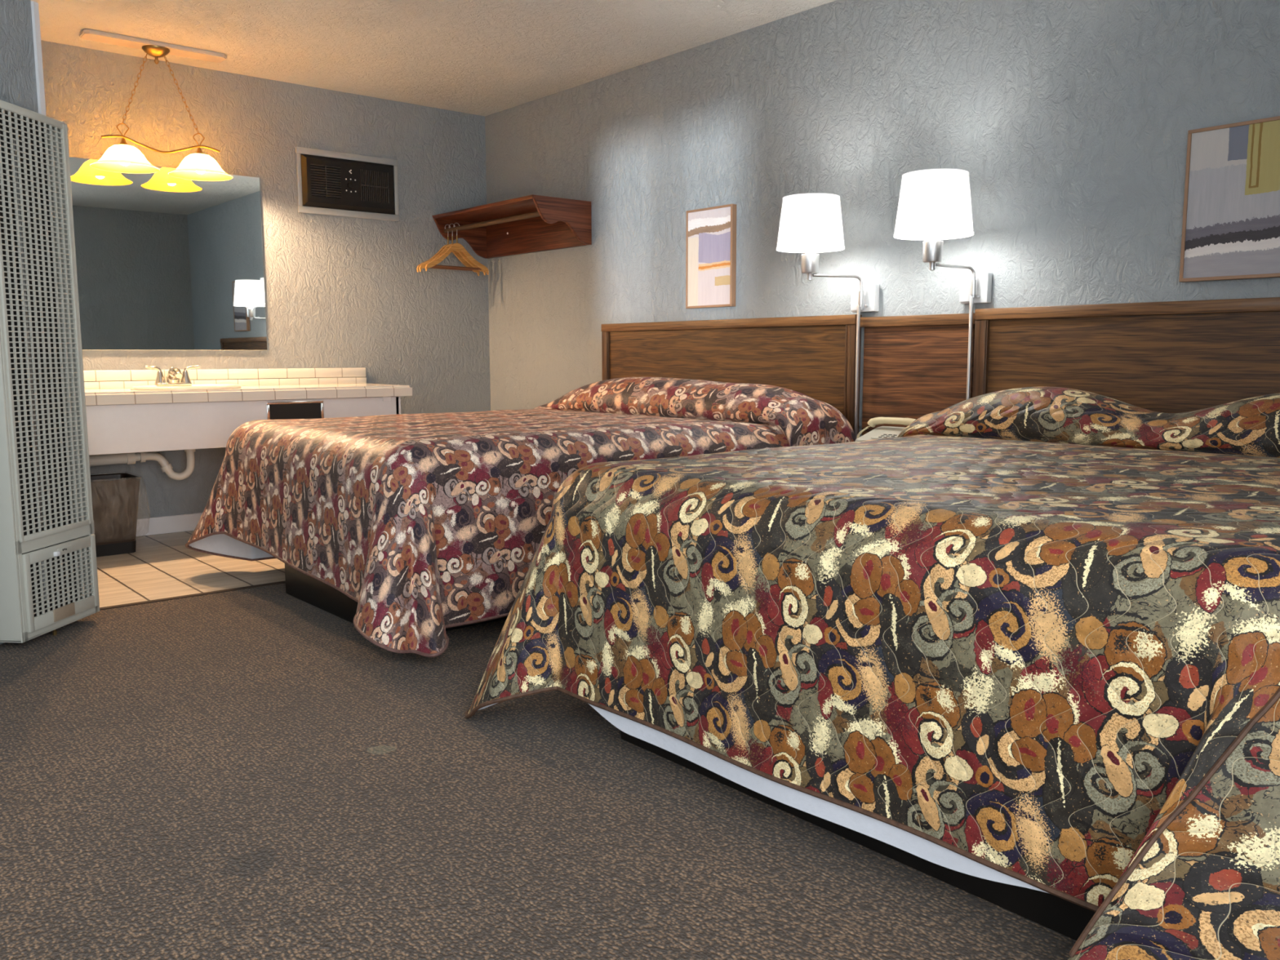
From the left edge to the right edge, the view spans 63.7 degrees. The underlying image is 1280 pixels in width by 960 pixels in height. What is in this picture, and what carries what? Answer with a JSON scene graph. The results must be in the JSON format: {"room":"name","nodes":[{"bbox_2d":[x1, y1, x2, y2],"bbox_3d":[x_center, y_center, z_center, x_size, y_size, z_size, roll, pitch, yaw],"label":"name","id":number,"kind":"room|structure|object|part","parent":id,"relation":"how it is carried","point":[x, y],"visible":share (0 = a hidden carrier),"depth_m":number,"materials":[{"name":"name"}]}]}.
{"room":"hotel room","nodes":[
{"label":"hotel room","id":0,"kind":"room"},
{"bbox_2d":[0,0,38,644],"bbox_3d":[-2.201,-0.600,2.658,0.100,2.440,1.949,0,7,5],"label":"wall","id":1,"kind":"structure","parent":0,"point":[18,84],"depth_m":3.44,"materials":[{"name":"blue paint"}]},
{"bbox_2d":[31,0,46,115],"bbox_3d":[-2.126,-0.570,3.653,0.130,2.140,0.026,0,7,5],"label":"trim","id":2,"kind":"structure","parent":1,"relation":"attached to","point":[34,6],"depth_m":3.54,"materials":[{"name":"white paint"}]},
{"bbox_2d":[0,99,99,643],"bbox_3d":[-2.012,-0.332,3.400,0.152,1.723,0.414,0,7,5],"label":"furnace","id":3,"kind":"object","parent":1,"relation":"attached to","point":[49,576],"visible":1,"depth_m":3.39,"materials":[{"name":"metal"}]},
{"bbox_2d":[0,107,88,536],"bbox_3d":[-1.958,-0.500,3.376,0.006,1.335,0.346,0,7,5],"label":"grille","id":4,"kind":"object","parent":3,"relation":"attached to","point":[34,117],"depth_m":3.37,"materials":[{"name":"metal"}]},
{"bbox_3d":[-1.944,0.246,3.435,0.013,0.016,0.020,0,7,5],"label":"latch knob","id":5,"kind":"part","parent":3,"relation":"part of","materials":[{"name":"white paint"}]},
{"bbox_3d":[-1.952,0.342,3.485,0.012,0.256,0.370,0,7,5],"label":"access panel","id":6,"kind":"part","parent":3,"relation":"part of","materials":[{"name":"metal"}]},
{"bbox_2d":[30,546,93,617],"bbox_3d":[-1.952,0.340,3.483,0.006,0.182,0.328,0,7,5],"label":"grille","id":7,"kind":"object","parent":3,"relation":"attached to","point":[55,612],"depth_m":3.47,"materials":[{"name":"metal"}]},
{"bbox_3d":[-1.946,0.446,3.483,0.004,0.042,0.110,0,7,5],"label":"rating plate","id":8,"kind":"part","parent":3,"relation":"part of","materials":[{"name":"beige metal"}]},
{"bbox_3d":[-1.945,0.234,3.483,0.003,0.016,0.075,0,7,5],"label":"name plate","id":9,"kind":"part","parent":3,"relation":"part of","materials":[{"name":"metal"}]},
{"bbox_2d":[96,530,285,607],"bbox_3d":[-2.107,0.414,4.923,4.500,0.119,1.750,-6,9,-40],"label":"floor tile","id":10,"kind":"structure","parent":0,"point":[161,566],"depth_m":4.52,"materials":[{"name":"beige tile"}]},
{"bbox_2d":[90,472,141,556],"bbox_3d":[-2.601,0.165,4.953,0.387,0.368,0.354,-6,9,-40],"label":"trash can","id":11,"kind":"object","parent":10,"relation":"on","point":[115,496],"visible":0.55,"depth_m":4.88,"materials":[{"name":"brown plastic"}]},
{"bbox_2d":[40,40,490,519],"bbox_3d":[-2.627,-0.929,5.374,4.500,2.440,0.150,-6,9,-40],"label":"wall","id":12,"kind":"structure","parent":0,"point":[340,291],"depth_m":5.88,"materials":[{"name":"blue paint"}]},
{"bbox_2d":[69,156,266,350],"bbox_3d":[-2.566,-1.140,5.294,1.264,0.938,0.009,-6,9,-40],"label":"mirror","id":13,"kind":"object","parent":12,"relation":"attached to","point":[164,261],"visible":0.68,"depth_m":5.37,"materials":[{"name":"white mirror"}]},
{"bbox_2d":[136,512,202,536],"bbox_3d":[-2.122,0.197,5.832,3.020,0.092,0.014,-6,9,-40],"label":"baseboard","id":14,"kind":"structure","parent":12,"relation":"attached to","point":[183,522],"depth_m":5.49,"materials":[{"name":"white paint"}]},
{"bbox_2d":[83,367,366,389],"bbox_3d":[-2.445,-0.538,5.456,2.122,0.093,0.028,-6,9,-40],"label":"backsplash","id":15,"kind":"structure","parent":12,"relation":"attached to","point":[110,379],"depth_m":5.65,"materials":[{"name":"white tile"}]},
{"bbox_2d":[83,367,412,455],"bbox_3d":[-2.264,-0.371,5.271,2.132,0.381,0.573,-6,9,-40],"label":"vanity","id":16,"kind":"object","parent":12,"relation":"attached to","point":[123,415],"visible":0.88,"depth_m":5.15,"materials":[{"name":"white tile"}]},
{"bbox_2d":[88,448,195,479],"bbox_3d":[-2.684,-0.112,4.992,0.995,0.290,0.094,-5,9,-37],"label":"drain pipe","id":17,"kind":"object","parent":16,"relation":"attached to","point":[122,458],"visible":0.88,"depth_m":5.15,"materials":[{"name":"white plastic"}]},
{"bbox_2d":[84,383,412,405],"bbox_3d":[-2.264,-0.439,5.262,2.132,0.058,0.573,-6,9,-40],"label":"countertop","id":18,"kind":"structure","parent":16,"relation":"on","point":[95,396],"depth_m":5.16,"materials":[{"name":"white tile"}]},
{"bbox_2d":[144,364,199,386],"bbox_3d":[-2.390,-0.537,5.296,0.267,0.106,0.147,-6,9,-40],"label":"faucet","id":19,"kind":"object","parent":18,"relation":"on","point":[174,374],"visible":1,"depth_m":5.29,"materials":[{"name":"metal"}]},
{"bbox_3d":[-2.484,-0.565,5.261,0.082,0.042,0.022,-6,9,-40],"label":"handle","id":20,"kind":"part","parent":19,"relation":"part of","materials":[{"name":"metal"}]},
{"bbox_3d":[-2.390,-0.536,5.296,0.064,0.089,0.147,-6,9,-40],"label":"spout","id":21,"kind":"part","parent":19,"relation":"part of","materials":[{"name":"metal"}]},
{"bbox_3d":[-2.343,-0.580,5.380,0.082,0.042,0.022,-6,9,-40],"label":"handle","id":22,"kind":"part","parent":19,"relation":"part of","materials":[{"name":"metal"}]},
{"bbox_2d":[129,383,241,390],"bbox_3d":[-2.289,-0.397,5.218,0.524,0.166,0.400,-6,9,-40],"label":"sink","id":23,"kind":"object","parent":18,"relation":"in","point":[193,386],"depth_m":5.06,"materials":[{"name":"white ceramic"}]},
{"bbox_2d":[295,146,399,221],"bbox_3d":[-1.671,-1.706,5.955,0.617,0.358,0.065,-6,9,-40],"label":"air conditioner","id":24,"kind":"object","parent":12,"relation":"attached to","point":[330,183],"visible":1,"depth_m":5.93,"materials":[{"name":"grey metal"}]},
{"bbox_2d":[310,164,341,198],"bbox_3d":[-1.784,-1.698,5.853,0.178,0.177,0.012,-6,9,-40],"label":"grille","id":25,"kind":"object","parent":24,"relation":"attached to","point":[325,179],"depth_m":5.86,"materials":[{"name":"brown metal"}]},
{"bbox_3d":[-1.661,-1.700,5.938,0.044,0.044,0.024,-6,9,-40],"label":"control knob","id":26,"kind":"part","parent":24,"relation":"part of","materials":[{"name":"black plastic"}]},
{"bbox_2d":[360,168,388,203],"bbox_3d":[-1.557,-1.721,6.044,0.178,0.177,0.012,-6,9,-40],"label":"grille","id":27,"kind":"object","parent":24,"relation":"attached to","point":[374,183],"depth_m":6.04,"materials":[{"name":"brown metal"}]},
{"bbox_2d":[30,0,835,115],"bbox_3d":[-0.639,-1.921,2.892,4.500,0.120,6.300,-6,9,-40],"label":"ceiling","id":28,"kind":"structure","parent":0,"point":[477,57],"depth_m":4.88,"materials":[{"name":"white paint"}]},
{"bbox_2d":[79,29,232,181],"bbox_3d":[-2.363,-1.820,5.064,0.666,0.596,0.302,-6,9,-40],"label":"pendant light","id":29,"kind":"object","parent":28,"relation":"hanging from","point":[122,157],"visible":1,"depth_m":5.04,"materials":[{"name":"white glass"}]},
{"bbox_3d":[-2.493,-1.563,4.983,0.302,0.106,0.302,-6,9,-40],"label":"lamp shade","id":30,"kind":"part","parent":29,"relation":"part of","materials":[{"name":"white glass"}]},
{"bbox_3d":[-2.493,-1.554,4.984,0.056,0.064,0.056,-6,9,-40],"label":"bulb","id":31,"kind":"part","parent":29,"relation":"part of","materials":[{"name":"white glass"}]},
{"bbox_3d":[-2.438,-1.891,4.974,0.131,0.349,0.016,-4,8,-29],"label":"chain","id":32,"kind":"part","parent":29,"relation":"part of","materials":[{"name":"gold metal"}]},
{"bbox_3d":[-2.357,-1.645,5.089,0.552,0.062,0.011,-6,9,-40],"label":"arm","id":33,"kind":"part","parent":29,"relation":"part of","materials":[{"name":"gold metal"}]},
{"bbox_3d":[-2.273,-1.908,5.113,0.016,0.350,0.158,6,9,40],"label":"chain","id":34,"kind":"part","parent":29,"relation":"part of","materials":[{"name":"gold metal"}]},
{"bbox_3d":[-2.224,-1.591,5.210,0.302,0.106,0.302,-6,9,-40],"label":"lamp shade","id":35,"kind":"part","parent":29,"relation":"part of","materials":[{"name":"white glass"}]},
{"bbox_2d":[0,582,1076,959],"bbox_3d":[-0.067,0.700,2.539,4.500,0.120,4.550,-6,9,-40],"label":"floor","id":36,"kind":"structure","parent":0,"point":[246,774],"depth_m":2.06,"materials":[{"name":"carpet"}]},
{"bbox_2d":[99,580,285,610],"bbox_3d":[-1.014,0.382,4.697,2.780,0.014,0.030,-6,9,-40],"label":"trim","id":37,"kind":"structure","parent":36,"relation":"on","point":[279,582],"depth_m":4.05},
{"bbox_2d":[284,563,507,631],"bbox_3d":[-0.433,0.074,4.483,2.040,0.655,1.400,-6,9,-40],"label":"bed base","id":38,"kind":"object","parent":36,"relation":"on","point":[301,586],"visible":0.04,"depth_m":3.83,"materials":[{"name":"black laminate"}]},
{"bbox_2d":[185,377,855,657],"bbox_3d":[-0.499,-0.020,4.364,2.246,0.798,2.007,-6,9,-40],"label":"bed","id":39,"kind":"object","parent":38,"relation":"on","point":[431,523],"visible":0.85,"depth_m":3.55,"materials":[{"name":"multicoloured fabric"}]},
{"bbox_2d":[620,730,1095,940],"bbox_3d":[1.122,0.290,2.681,2.020,0.655,1.560,-6,9,-40],"label":"bed","id":40,"kind":"object","parent":36,"relation":"on","point":[1069,919],"visible":0.02,"depth_m":1.81,"materials":[{"name":"black laminate"}]},
{"bbox_2d":[464,386,1279,959],"bbox_3d":[1.017,0.205,2.586,2.246,0.833,2.035,-6,9,-40],"label":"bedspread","id":41,"kind":"object","parent":40,"relation":"on","point":[1027,637],"visible":1,"depth_m":1.80,"materials":[{"name":"multicoloured fabric"}]},
{"bbox_3d":[0.954,0.152,4.147,0.379,0.575,0.420,-6,9,-40],"label":"nightstand","id":42,"kind":"object","parent":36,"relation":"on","visible":0},
{"bbox_2d":[854,417,915,441],"bbox_3d":[0.975,-0.188,4.071,0.261,0.117,0.200,7,10,44],"label":"telephone","id":43,"kind":"object","parent":42,"relation":"on","point":[882,432],"visible":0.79,"depth_m":4.08,"materials":[{"name":"beige plastic"}]},
{"bbox_3d":[0.892,-0.178,4.145,0.042,0.074,0.061,7,10,44],"label":"coiled cord","id":44,"kind":"part","parent":43,"relation":"part of","materials":[{"name":"beige plastic"}]},
{"bbox_2d":[484,0,1279,436],"bbox_3d":[1.070,-0.816,4.387,0.150,2.440,6.150,-6,9,-40],"label":"wall","id":45,"kind":"structure","parent":0,"point":[1069,122],"depth_m":4.27,"materials":[{"name":"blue paint"}]},
{"bbox_2d":[431,194,591,258],"bbox_3d":[-0.777,-1.475,6.067,0.398,0.237,1.094,-6,9,-40],"label":"shelf","id":46,"kind":"object","parent":45,"relation":"attached to","point":[530,224],"visible":0.98,"depth_m":6.09,"materials":[{"name":"brown wood"}]},
{"bbox_2d":[416,224,479,275],"bbox_3d":[-1.183,-1.424,6.359,0.450,0.301,0.015,-7,10,-43],"label":"hanger","id":47,"kind":"object","parent":46,"relation":"hanging from","point":[457,255],"visible":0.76,"depth_m":6.39,"materials":[{"name":"brown wood"}]},
{"bbox_2d":[418,223,485,275],"bbox_3d":[-1.149,-1.419,6.319,0.450,0.301,0.015,-5,9,-38],"label":"hanger","id":48,"kind":"object","parent":46,"relation":"hanging from","point":[423,265],"visible":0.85,"depth_m":6.31,"materials":[{"name":"brown wood"}]},
{"bbox_2d":[425,222,488,275],"bbox_3d":[-1.114,-1.414,6.278,0.450,0.301,0.014,-7,9,-43],"label":"hanger","id":49,"kind":"object","parent":46,"relation":"hanging from","point":[456,246],"visible":1,"depth_m":6.27,"materials":[{"name":"brown wood"}]},
{"bbox_3d":[-0.864,-1.497,5.990,0.028,0.028,1.056,-6,9,-40],"label":"rod","id":50,"kind":"part","parent":46,"relation":"part of","materials":[{"name":"brown wood"}]},
{"bbox_2d":[685,204,736,308],"bbox_3d":[0.347,-1.092,5.069,0.031,0.482,0.323,-6,9,-40],"label":"picture","id":51,"kind":"object","parent":45,"relation":"attached to","point":[710,232],"visible":1,"depth_m":5.05,"materials":[{"name":"multicoloured paper"}]},
{"bbox_2d":[600,314,862,438],"bbox_3d":[0.368,-0.409,5.111,0.047,0.760,1.750,-6,9,-40],"label":"headboard","id":52,"kind":"object","parent":45,"relation":"attached to","point":[814,357],"visible":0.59,"depth_m":4.89,"materials":[{"name":"brown wood"}]},
{"bbox_3d":[0.375,-0.400,5.118,0.028,0.740,1.710,-6,9,-40],"label":"panel","id":53,"kind":"part","parent":52,"relation":"part of","materials":[{"name":"brown wood"}]},
{"bbox_3d":[0.368,-0.766,5.068,0.046,0.042,1.750,-6,9,-40],"label":"rail","id":54,"kind":"part","parent":52,"relation":"part of","materials":[{"name":"brown wood"}]},
{"bbox_2d":[776,193,879,439],"bbox_3d":[0.759,-0.590,4.347,0.410,1.162,0.294,-6,9,-40],"label":"wall lamp","id":55,"kind":"object","parent":45,"relation":"attached to","point":[810,224],"visible":0.98,"depth_m":4.18,"materials":[{"name":"white fabric"}]},
{"bbox_3d":[0.705,-1.058,4.254,0.278,0.210,0.278,-6,9,-40],"label":"lamp shade","id":56,"kind":"part","parent":55,"relation":"part of","materials":[{"name":"white fabric"}]},
{"bbox_3d":[0.705,-1.003,4.260,0.068,0.153,0.068,-6,9,-40],"label":"bulb","id":57,"kind":"part","parent":55,"relation":"part of","materials":[{"name":"white glass"}]},
{"bbox_3d":[0.828,-0.794,4.316,0.230,0.133,0.014,-2,7,-16],"label":"arm","id":58,"kind":"part","parent":55,"relation":"part of","materials":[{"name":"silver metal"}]},
{"bbox_3d":[0.926,-0.380,4.403,0.014,0.730,0.012,-6,9,-40],"label":"cord","id":59,"kind":"part","parent":55,"relation":"part of","materials":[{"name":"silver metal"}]},
{"bbox_2d":[860,313,975,435],"bbox_3d":[1.125,-0.299,4.239,0.032,0.748,0.560,-6,9,-40],"label":"headboard panel","id":60,"kind":"object","parent":45,"relation":"attached to","point":[915,366],"visible":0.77,"depth_m":4.22,"materials":[{"name":"brown wood"}]},
{"bbox_3d":[1.124,-0.649,4.196,0.032,0.042,0.560,-6,9,-40],"label":"rail","id":61,"kind":"part","parent":60,"relation":"part of","materials":[{"name":"brown wood"}]},
{"bbox_2d":[893,168,992,399],"bbox_3d":[1.136,-0.545,3.904,0.412,1.178,0.287,-6,9,-40],"label":"wall lamp","id":62,"kind":"object","parent":45,"relation":"attached to","point":[934,205],"visible":1,"depth_m":3.73,"materials":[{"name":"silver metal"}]},
{"bbox_3d":[1.087,-0.954,3.813,0.068,0.153,0.068,-6,9,-40],"label":"bulb","id":63,"kind":"part","parent":62,"relation":"part of","materials":[{"name":"white glass"}]},
{"bbox_3d":[1.087,-1.015,3.806,0.284,0.222,0.284,-6,9,-40],"label":"lamp shade","id":64,"kind":"part","parent":62,"relation":"part of","materials":[{"name":"white fabric"}]},
{"bbox_3d":[1.186,-0.753,3.898,0.214,0.121,0.030,-4,8,-31],"label":"arm","id":65,"kind":"part","parent":62,"relation":"part of","materials":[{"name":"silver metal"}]},
{"bbox_3d":[1.273,-0.339,3.996,0.014,0.746,0.012,-6,9,-40],"label":"cord","id":66,"kind":"part","parent":62,"relation":"part of","materials":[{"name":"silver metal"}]},
{"bbox_2d":[972,297,1279,413],"bbox_3d":[1.778,-0.213,3.463,0.047,0.763,1.465,-6,9,-40],"label":"headboard","id":67,"kind":"object","parent":45,"relation":"attached to","point":[1186,356],"visible":0.52,"depth_m":3.51,"materials":[{"name":"brown wood"}]},
{"bbox_3d":[1.778,-0.571,3.420,0.046,0.042,1.465,-6,9,-40],"label":"rail","id":68,"kind":"part","parent":67,"relation":"part of","materials":[{"name":"brown wood"}]},
{"bbox_2d":[1178,115,1279,282],"bbox_3d":[1.901,-0.879,3.251,0.031,0.484,0.345,-6,9,-40],"label":"picture","id":69,"kind":"object","parent":45,"relation":"attached to","point":[1231,224],"visible":1,"depth_m":3.26,"materials":[{"name":"multicoloured paper"}]}
]}

